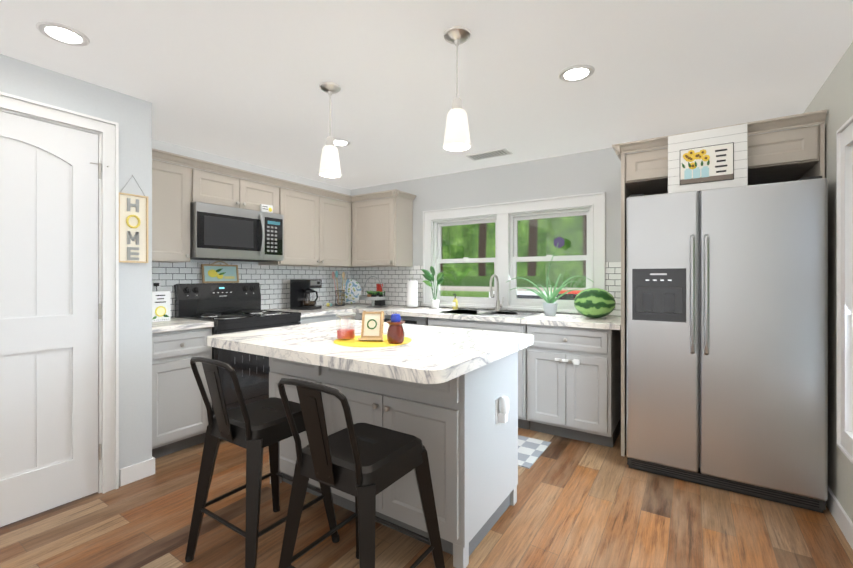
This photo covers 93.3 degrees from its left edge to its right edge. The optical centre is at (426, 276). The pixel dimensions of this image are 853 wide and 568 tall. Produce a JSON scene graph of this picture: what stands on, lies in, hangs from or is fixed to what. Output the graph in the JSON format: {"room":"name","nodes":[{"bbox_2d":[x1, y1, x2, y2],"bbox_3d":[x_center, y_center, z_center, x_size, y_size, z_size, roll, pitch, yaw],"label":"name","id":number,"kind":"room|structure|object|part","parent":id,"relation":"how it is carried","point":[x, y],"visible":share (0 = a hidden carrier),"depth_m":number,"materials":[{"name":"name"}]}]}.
{"room":"kitchen","nodes":[
{"label":"kitchen","id":0,"kind":"room"},
{"bbox_2d":[0,54,151,485],"bbox_3d":[-2.614,0.074,1.305,0.100,2.350,3.043,0,0,33],"label":"wall","id":1,"kind":"structure","parent":0,"point":[131,116],"depth_m":2.44,"materials":[{"name":"paint"}]},
{"bbox_2d":[0,91,118,526],"bbox_3d":[-2.139,0.171,2.002,0.130,2.156,0.982,0,0,33],"label":"door","id":2,"kind":"structure","parent":1,"relation":"attached to","point":[59,306],"depth_m":2.17,"materials":[{"name":"white wood"}]},
{"bbox_2d":[119,175,147,262],"bbox_3d":[-1.787,-0.353,2.453,0.022,0.533,0.160,0,0,33],"label":"home sign","id":3,"kind":"object","parent":1,"relation":"attached to","point":[133,228],"visible":1,"depth_m":2.45,"materials":[{"name":"beige wood"}]},
{"bbox_2d":[152,139,350,263],"bbox_3d":[-1.705,0.073,4.069,0.120,2.350,2.777,0,0,33],"label":"wall","id":4,"kind":"structure","parent":0,"point":[179,150],"depth_m":3.82,"materials":[{"name":"grey paint"}]},
{"bbox_2d":[152,156,195,262],"bbox_3d":[-2.093,-0.487,3.050,0.332,0.740,0.442,0,0,33],"label":"upper cabinet","id":5,"kind":"object","parent":4,"relation":"attached to","point":[173,185],"depth_m":3.03,"materials":[{"name":"beige wood"}]},
{"bbox_2d":[196,168,243,208],"bbox_3d":[-1.861,-0.722,3.403,0.332,0.270,0.402,0,0,33],"label":"upper cabinet","id":6,"kind":"object","parent":4,"relation":"attached to","point":[215,188],"depth_m":3.33,"materials":[{"name":"beige wood"}]},
{"bbox_2d":[190,202,283,261],"bbox_3d":[-1.698,-0.366,3.536,0.457,0.436,0.798,0,0,33],"label":"microwave","id":7,"kind":"object","parent":6,"relation":"attached to","point":[221,233],"visible":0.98,"depth_m":3.38,"materials":[{"name":"silver metal"}]},
{"bbox_2d":[260,204,272,212],"bbox_3d":[-1.455,-0.620,3.664,0.029,0.071,0.110,0,0,38],"label":"block sign","id":8,"kind":"object","parent":7,"relation":"on","point":[266,208],"visible":1,"depth_m":3.65,"materials":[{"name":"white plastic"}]},
{"bbox_2d":[152,262,350,316],"bbox_3d":[-1.659,0.130,4.023,0.006,0.515,2.550,0,0,33],"label":"backsplash","id":9,"kind":"structure","parent":4,"relation":"attached to","point":[273,282],"depth_m":4.11,"materials":[{"name":"tile"}]},
{"bbox_2d":[152,280,160,290],"bbox_3d":[-2.089,0.067,3.175,0.133,0.080,0.070,0,0,33],"label":"electrical outlet plate","id":10,"kind":"object","parent":9,"relation":"attached to","point":[156,285],"visible":0.5,"depth_m":3.15,"materials":[{"name":"white plastic"}]},
{"bbox_2d":[244,176,279,213],"bbox_3d":[-1.641,-0.722,3.739,0.332,0.270,0.402,0,0,33],"label":"upper cabinet","id":11,"kind":"object","parent":4,"relation":"attached to","point":[256,193],"depth_m":3.65,"materials":[{"name":"beige wood"}]},
{"bbox_2d":[258,180,351,267],"bbox_3d":[-1.264,-0.517,4.314,0.332,0.800,0.973,0,0,33],"label":"upper cabinet","id":12,"kind":"object","parent":4,"relation":"attached to","point":[322,231],"depth_m":4.17,"materials":[{"name":"beige wood"}]},
{"bbox_2d":[0,427,852,567],"bbox_3d":[-0.699,1.289,1.638,4.830,0.080,6.100,0,0,33],"label":"floor","id":13,"kind":"structure","parent":0,"point":[580,504],"depth_m":2.01,"materials":[{"name":"brown wood"}]},
{"bbox_2d":[152,326,213,458],"bbox_3d":[-1.971,0.810,2.981,0.611,0.875,0.459,0,0,33],"label":"base cabinet","id":14,"kind":"object","parent":13,"relation":"on","point":[179,411],"depth_m":2.81,"materials":[{"name":"grey wood"}]},
{"bbox_2d":[152,318,213,333],"bbox_3d":[-1.965,0.352,2.977,0.628,0.039,0.459,0,0,33],"label":"countertop","id":15,"kind":"structure","parent":14,"relation":"on","point":[162,327],"depth_m":2.88,"materials":[{"name":"white stone"}]},
{"bbox_2d":[152,291,169,321],"bbox_3d":[-1.998,0.220,3.010,0.052,0.225,0.150,0,0,25],"label":"sign box","id":16,"kind":"object","parent":15,"relation":"on","point":[160,305],"visible":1,"depth_m":3.00,"materials":[{"name":"white plastic"}]},
{"bbox_2d":[174,283,300,440],"bbox_3d":[-1.589,0.652,3.466,0.718,1.192,0.760,0,0,33],"label":"range","id":17,"kind":"object","parent":13,"relation":"on","point":[229,307],"visible":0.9,"depth_m":3.32,"materials":[{"name":"black metal"}]},
{"bbox_2d":[201,261,238,282],"bbox_3d":[-1.857,-0.045,3.635,0.038,0.199,0.330,0,0,33],"label":"sign frame","id":18,"kind":"object","parent":17,"relation":"on","point":[216,273],"visible":0.98,"depth_m":3.62,"materials":[{"name":"brown wood"}]},
{"bbox_2d":[185,357,339,567],"bbox_3d":[-0.745,0.790,1.832,0.485,0.919,0.510,0,0,33],"label":"stool","id":19,"kind":"object","parent":13,"relation":"on","point":[253,429],"visible":0.96,"depth_m":1.72,"materials":[{"name":"grey metal"}]},
{"bbox_2d":[300,314,351,323],"bbox_3d":[-1.235,0.810,4.104,0.611,0.875,0.685,0,0,33],"label":"base cabinet","id":20,"kind":"object","parent":13,"relation":"on","point":[323,317],"depth_m":3.91,"materials":[{"name":"grey"}]},
{"bbox_2d":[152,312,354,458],"bbox_3d":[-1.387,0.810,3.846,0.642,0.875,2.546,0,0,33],"label":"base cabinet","id":21,"kind":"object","parent":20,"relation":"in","point":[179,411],"depth_m":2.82,"materials":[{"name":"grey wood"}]},
{"bbox_2d":[273,303,370,317],"bbox_3d":[-1.056,0.352,4.363,0.628,0.039,1.317,0,0,33],"label":"countertop","id":22,"kind":"structure","parent":20,"relation":"on","point":[315,313],"depth_m":4.02,"materials":[{"name":"white stone"}]},
{"bbox_2d":[290,279,321,309],"bbox_3d":[-1.234,0.179,4.168,0.269,0.305,0.200,0,0,21],"label":"coffee maker","id":23,"kind":"object","parent":22,"relation":"on","point":[300,290],"visible":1,"depth_m":4.11,"materials":[{"name":"black plastic"}]},
{"bbox_2d":[323,302,334,307],"bbox_3d":[-1.064,0.307,4.389,0.136,0.050,0.136,0,0,33],"label":"crystal bowl","id":24,"kind":"object","parent":22,"relation":"on","point":[329,304],"visible":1,"depth_m":4.37,"materials":[{"name":"clear glass"}]},
{"bbox_2d":[332,271,347,305],"bbox_3d":[-1.003,0.130,4.665,0.163,0.403,0.192,0,0,33],"label":"utensil holder","id":25,"kind":"object","parent":22,"relation":"on","point":[344,275],"visible":1,"depth_m":4.64,"materials":[{"name":"grey metal"}]},
{"bbox_2d":[340,279,360,303],"bbox_3d":[-0.921,0.175,4.914,0.192,0.305,0.187,0,0,33],"label":"plate","id":26,"kind":"object","parent":22,"relation":"on","point":[352,291],"visible":0.77,"depth_m":4.91,"materials":[{"name":"ceramic"}]},
{"bbox_2d":[375,284,384,305],"bbox_3d":[-0.545,0.206,4.706,0.100,0.250,0.070,0,0,33],"label":"knife","id":27,"kind":"object","parent":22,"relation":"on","point":[379,302],"visible":0.6,"depth_m":4.69,"materials":[{"name":"red plastic"}]},
{"bbox_2d":[352,314,361,319],"bbox_3d":[-0.466,0.810,4.398,0.310,0.875,0.612,0,0,33],"label":"base cabinet","id":28,"kind":"object","parent":13,"relation":"on","point":[358,316],"depth_m":4.20,"materials":[{"name":"grey"}]},
{"bbox_2d":[278,378,444,567],"bbox_3d":[-0.241,0.790,1.478,0.485,0.919,0.510,0,0,33],"label":"stool","id":29,"kind":"object","parent":13,"relation":"on","point":[364,464],"visible":1,"depth_m":1.39,"materials":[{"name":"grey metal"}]},
{"bbox_2d":[261,347,525,567],"bbox_3d":[-0.210,0.806,2.298,1.383,0.885,0.679,0,0,33],"label":"kitchen island","id":30,"kind":"object","parent":13,"relation":"on","point":[448,396],"depth_m":1.88,"materials":[{"name":"grey wood"}]},
{"bbox_2d":[207,319,532,386],"bbox_3d":[-0.295,0.339,2.180,1.470,0.046,1.050,0,0,33],"label":"island countertop","id":31,"kind":"structure","parent":30,"relation":"on","point":[434,356],"depth_m":1.81,"materials":[{"name":"white stone"}]},
{"bbox_2d":[334,335,411,346],"bbox_3d":[-0.265,0.315,1.998,0.384,0.003,0.384,0,0,33],"label":"placemat","id":32,"kind":"object","parent":31,"relation":"on","point":[353,342],"visible":0.54,"depth_m":1.92,"materials":[{"name":"yellow fabric"}]},
{"bbox_2d":[336,312,355,339],"bbox_3d":[-0.406,0.245,2.029,0.098,0.135,0.098,0,0,33],"label":"candle jar","id":33,"kind":"object","parent":32,"relation":"on","point":[345,333],"visible":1,"depth_m":2.00,"materials":[{"name":"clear glass"}]},
{"bbox_2d":[358,311,383,340],"bbox_3d":[-0.266,0.244,1.982,0.138,0.147,0.130,0,0,33],"label":"framed picture","id":34,"kind":"object","parent":32,"relation":"on","point":[372,326],"visible":0.98,"depth_m":1.98,"materials":[{"name":"beige wood"}]},
{"bbox_2d":[387,313,404,343],"bbox_3d":[-0.146,0.243,1.915,0.088,0.140,0.088,0,0,33],"label":"jar","id":35,"kind":"object","parent":32,"relation":"on","point":[395,333],"visible":1,"depth_m":1.89,"materials":[{"name":"brown ceramic"}]},
{"bbox_2d":[428,314,527,428],"bbox_3d":[0.563,0.810,3.724,0.940,0.875,0.612,0,0,33],"label":"base cabinet","id":36,"kind":"object","parent":13,"relation":"on","point":[514,327],"depth_m":3.33,"materials":[{"name":"grey wood"}]},
{"bbox_2d":[518,435,550,468],"bbox_3d":[0.395,1.244,3.085,0.970,0.008,0.480,0,0,33],"label":"mat","id":37,"kind":"object","parent":13,"relation":"on","point":[531,451],"visible":0.36,"depth_m":2.90,"materials":[{"name":"white fabric"}]},
{"bbox_2d":[524,326,620,447],"bbox_3d":[1.217,0.810,3.294,0.625,0.875,0.612,0,0,33],"label":"base cabinet","id":38,"kind":"object","parent":13,"relation":"on","point":[569,375],"depth_m":3.04,"materials":[{"name":"grey wood"}]},
{"bbox_2d":[352,306,620,329],"bbox_3d":[0.462,0.352,3.780,2.550,0.039,0.627,0,0,33],"label":"countertop","id":39,"kind":"structure","parent":38,"relation":"on","point":[607,322],"depth_m":3.44,"materials":[{"name":"white stone"}]},
{"bbox_2d":[359,276,386,307],"bbox_3d":[-0.588,0.161,4.423,0.306,0.342,0.306,0,0,33],"label":"tiered tray","id":40,"kind":"object","parent":39,"relation":"on","point":[372,296],"visible":1,"depth_m":4.37,"materials":[{"name":"grey"}]},
{"bbox_2d":[384,315,427,325],"bbox_3d":[-0.243,0.812,3.904,0.591,0.872,0.050,0,0,33],"label":"dishwasher","id":41,"kind":"object","parent":39,"relation":"in","point":[412,320],"visible":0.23,"depth_m":3.80,"materials":[{"name":"grey metal"}]},
{"bbox_2d":[405,277,418,307],"bbox_3d":[-0.153,0.167,4.329,0.150,0.330,0.150,0,0,33],"label":"paper towel","id":42,"kind":"object","parent":39,"relation":"on","point":[412,293],"visible":1,"depth_m":4.28,"materials":[{"name":"white paper"}]},
{"bbox_2d":[421,266,443,308],"bbox_3d":[0.063,0.113,4.203,0.291,0.438,0.424,0,0,33],"label":"potted plant","id":43,"kind":"object","parent":39,"relation":"on","point":[427,275],"visible":1,"depth_m":4.15,"materials":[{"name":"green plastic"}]},
{"bbox_2d":[452,294,457,308],"bbox_3d":[0.295,0.252,4.136,0.055,0.160,0.058,0,0,33],"label":"soap bottle","id":44,"kind":"object","parent":39,"relation":"on","point":[455,303],"visible":1,"depth_m":4.12,"materials":[{"name":"yellow plastic"}]},
{"bbox_2d":[434,309,540,317],"bbox_3d":[0.567,0.428,3.713,0.854,0.198,0.524,0,0,33],"label":"sink basin","id":45,"kind":"object","parent":39,"relation":"in","point":[497,312],"depth_m":3.78,"materials":[{"name":"silver metal"}]},
{"bbox_2d":[489,274,503,310],"bbox_3d":[0.666,0.151,3.830,0.097,0.355,0.210,0,0,33],"label":"faucet","id":46,"kind":"object","parent":39,"relation":"on","point":[498,305],"depth_m":3.88,"materials":[{"name":"silver metal"}]},
{"bbox_2d":[507,245,592,315],"bbox_3d":[1.030,0.022,3.431,0.753,0.621,0.651,0,0,33],"label":"aloe plant","id":47,"kind":"object","parent":39,"relation":"on","point":[550,306],"visible":1,"depth_m":3.44,"materials":[{"name":"green plant"}]},
{"bbox_2d":[574,288,615,317],"bbox_3d":[1.349,0.210,3.236,0.310,0.244,0.244,0,0,23],"label":"watermelon","id":48,"kind":"object","parent":39,"relation":"on","point":[595,303],"visible":1,"depth_m":3.15,"materials":[{"name":"green food"}]},
{"bbox_2d":[612,110,826,456],"bbox_3d":[1.928,0.166,2.786,1.082,2.165,0.682,0,0,33],"label":"upper cabinet","id":49,"kind":"object","parent":13,"relation":"on","point":[792,154],"visible":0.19,"depth_m":2.56,"materials":[{"name":"beige wood"}]},
{"bbox_2d":[626,176,827,512],"bbox_3d":[1.889,0.359,2.656,0.946,1.778,0.887,0,0,33],"label":"fridge","id":50,"kind":"object","parent":13,"relation":"on","point":[727,338],"visible":1,"depth_m":2.30,"materials":[{"name":"silver metal"}]},
{"bbox_3d":[1.468,0.103,2.442,0.402,0.712,0.066,0,0,33],"label":"handle","id":51,"kind":"part","parent":50,"relation":"part of","materials":[{"name":"silver metal"}]},
{"bbox_2d":[668,124,747,192],"bbox_3d":[1.715,-0.717,2.473,0.400,0.370,0.030,0,0,33],"label":"picture","id":52,"kind":"object","parent":50,"relation":"on","point":[716,158],"visible":1,"depth_m":2.46,"materials":[{"name":"white wood"}]},
{"bbox_2d":[0,0,852,189],"bbox_3d":[-0.699,-1.141,1.637,4.830,0.080,6.100,0,0,33],"label":"ceiling","id":53,"kind":"structure","parent":0,"point":[239,80],"depth_m":2.13,"materials":[{"name":"white paint"}]},
{"bbox_2d":[36,21,89,45],"bbox_3d":[-1.644,-1.097,1.827,0.183,0.008,0.183,0,0,-12],"label":"recessed light","id":54,"kind":"object","parent":53,"relation":"in","point":[62,33],"depth_m":1.81,"materials":[{"name":"white"}]},
{"bbox_2d":[319,82,340,177],"bbox_3d":[-0.558,-0.845,2.334,0.127,0.511,0.127,0,0,33],"label":"pendant light","id":55,"kind":"object","parent":53,"relation":"hanging from","point":[329,164],"visible":1,"depth_m":2.30,"materials":[{"name":"white glass"}]},
{"bbox_2d":[334,138,350,146],"bbox_3d":[-0.715,-1.098,3.298,0.183,0.008,0.183,0,0,-12],"label":"recessed light","id":56,"kind":"object","parent":53,"relation":"in","point":[337,142],"depth_m":3.28,"materials":[{"name":"white"}]},
{"bbox_2d":[443,26,470,150],"bbox_3d":[0.139,-0.845,1.829,0.127,0.511,0.127,0,0,33],"label":"pendant light","id":57,"kind":"object","parent":53,"relation":"hanging from","point":[457,136],"visible":1,"depth_m":1.79,"materials":[{"name":"white glass"}]},
{"bbox_2d":[466,148,512,160],"bbox_3d":[0.561,-1.098,3.621,0.380,0.008,0.170,0,0,33],"label":"ceiling vent","id":58,"kind":"object","parent":53,"relation":"in","point":[491,154],"visible":1,"depth_m":3.61,"materials":[{"name":"white metal"}]},
{"bbox_2d":[558,64,594,81],"bbox_3d":[0.810,-1.097,2.178,0.183,0.008,0.183,0,0,-12],"label":"recessed light","id":59,"kind":"object","parent":53,"relation":"in","point":[575,73],"depth_m":2.17,"materials":[{"name":"white plastic"}]},
{"bbox_2d":[351,127,800,309],"bbox_3d":[0.893,0.073,3.954,4.350,2.350,0.120,0,0,33],"label":"wall","id":60,"kind":"structure","parent":0,"point":[594,171],"depth_m":3.84,"materials":[{"name":"grey paint"}]},
{"bbox_2d":[352,189,415,267],"bbox_3d":[-0.511,-0.517,4.594,0.630,0.800,0.332,0,0,33],"label":"upper cabinet","id":61,"kind":"object","parent":60,"relation":"attached to","point":[382,229],"depth_m":4.44,"materials":[{"name":"beige wood"}]},
{"bbox_2d":[351,262,620,316],"bbox_3d":[0.373,0.110,4.219,3.190,0.475,0.006,0,0,33],"label":"backsplash","id":62,"kind":"structure","parent":60,"relation":"attached to","point":[393,280],"depth_m":4.64,"materials":[{"name":"tile"}]},
{"bbox_2d":[422,192,604,312],"bbox_3d":[0.777,-0.206,4.005,1.868,1.041,0.160,0,0,33],"label":"window","id":63,"kind":"structure","parent":60,"relation":"in","point":[505,217],"depth_m":3.94,"materials":[{"name":"white wood"}]},
{"bbox_2d":[554,237,564,247],"bbox_3d":[1.200,-0.405,3.647,0.095,0.295,0.007,0,0,33],"label":"suncatcher","id":64,"kind":"object","parent":63,"relation":"hanging from","point":[559,242],"visible":0.98,"depth_m":3.65,"materials":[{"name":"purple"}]},
{"bbox_2d":[801,42,852,522],"bbox_3d":[1.098,0.074,0.411,0.120,2.350,5.820,0,0,33],"label":"wall","id":65,"kind":"structure","parent":0,"point":[833,97],"depth_m":2.13,"materials":[{"name":"paint"}]},
{"bbox_2d":[826,486,852,549],"bbox_3d":[1.031,1.199,0.431,0.013,0.100,5.580,0,0,33],"label":"baseboard","id":66,"kind":"structure","parent":65,"relation":"attached to","point":[837,511],"depth_m":1.99,"materials":[{"name":"white wood"}]},
{"bbox_2d":[836,115,852,463],"bbox_3d":[1.804,0.056,1.514,0.150,1.553,1.048,0,0,33],"label":"window","id":67,"kind":"structure","parent":65,"relation":"in","point":[844,287],"depth_m":1.91,"materials":[{"name":"white"}]},
{"label":"outside","id":68,"kind":"structure","parent":0,"visible":0},
{"bbox_3d":[5.746,2.154,11.463,64.230,0.022,42.000,0,0,33],"label":"ground","id":69,"kind":"structure","parent":68,"visible":0},
{"bbox_2d":[489,291,552,298],"bbox_3d":[4.651,1.410,19.118,4.400,1.442,1.780,0,0,33],"label":"car","id":70,"kind":"object","parent":69,"relation":"on","point":[529,295],"depth_m":18.24,"materials":[{"name":"white"}]},
{"bbox_2d":[556,290,582,299],"bbox_3d":[7.807,1.410,19.918,4.400,1.442,1.780,0,0,33],"label":"car","id":71,"kind":"object","parent":69,"relation":"on","point":[563,297],"depth_m":19.60,"materials":[{"name":"red"}]},
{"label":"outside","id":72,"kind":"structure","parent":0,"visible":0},
{"bbox_2d":[440,215,586,296],"bbox_3d":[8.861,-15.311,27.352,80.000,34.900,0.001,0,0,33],"label":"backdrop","id":73,"kind":"structure","parent":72,"point":[532,270],"depth_m":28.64,"materials":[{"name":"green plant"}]}
]}

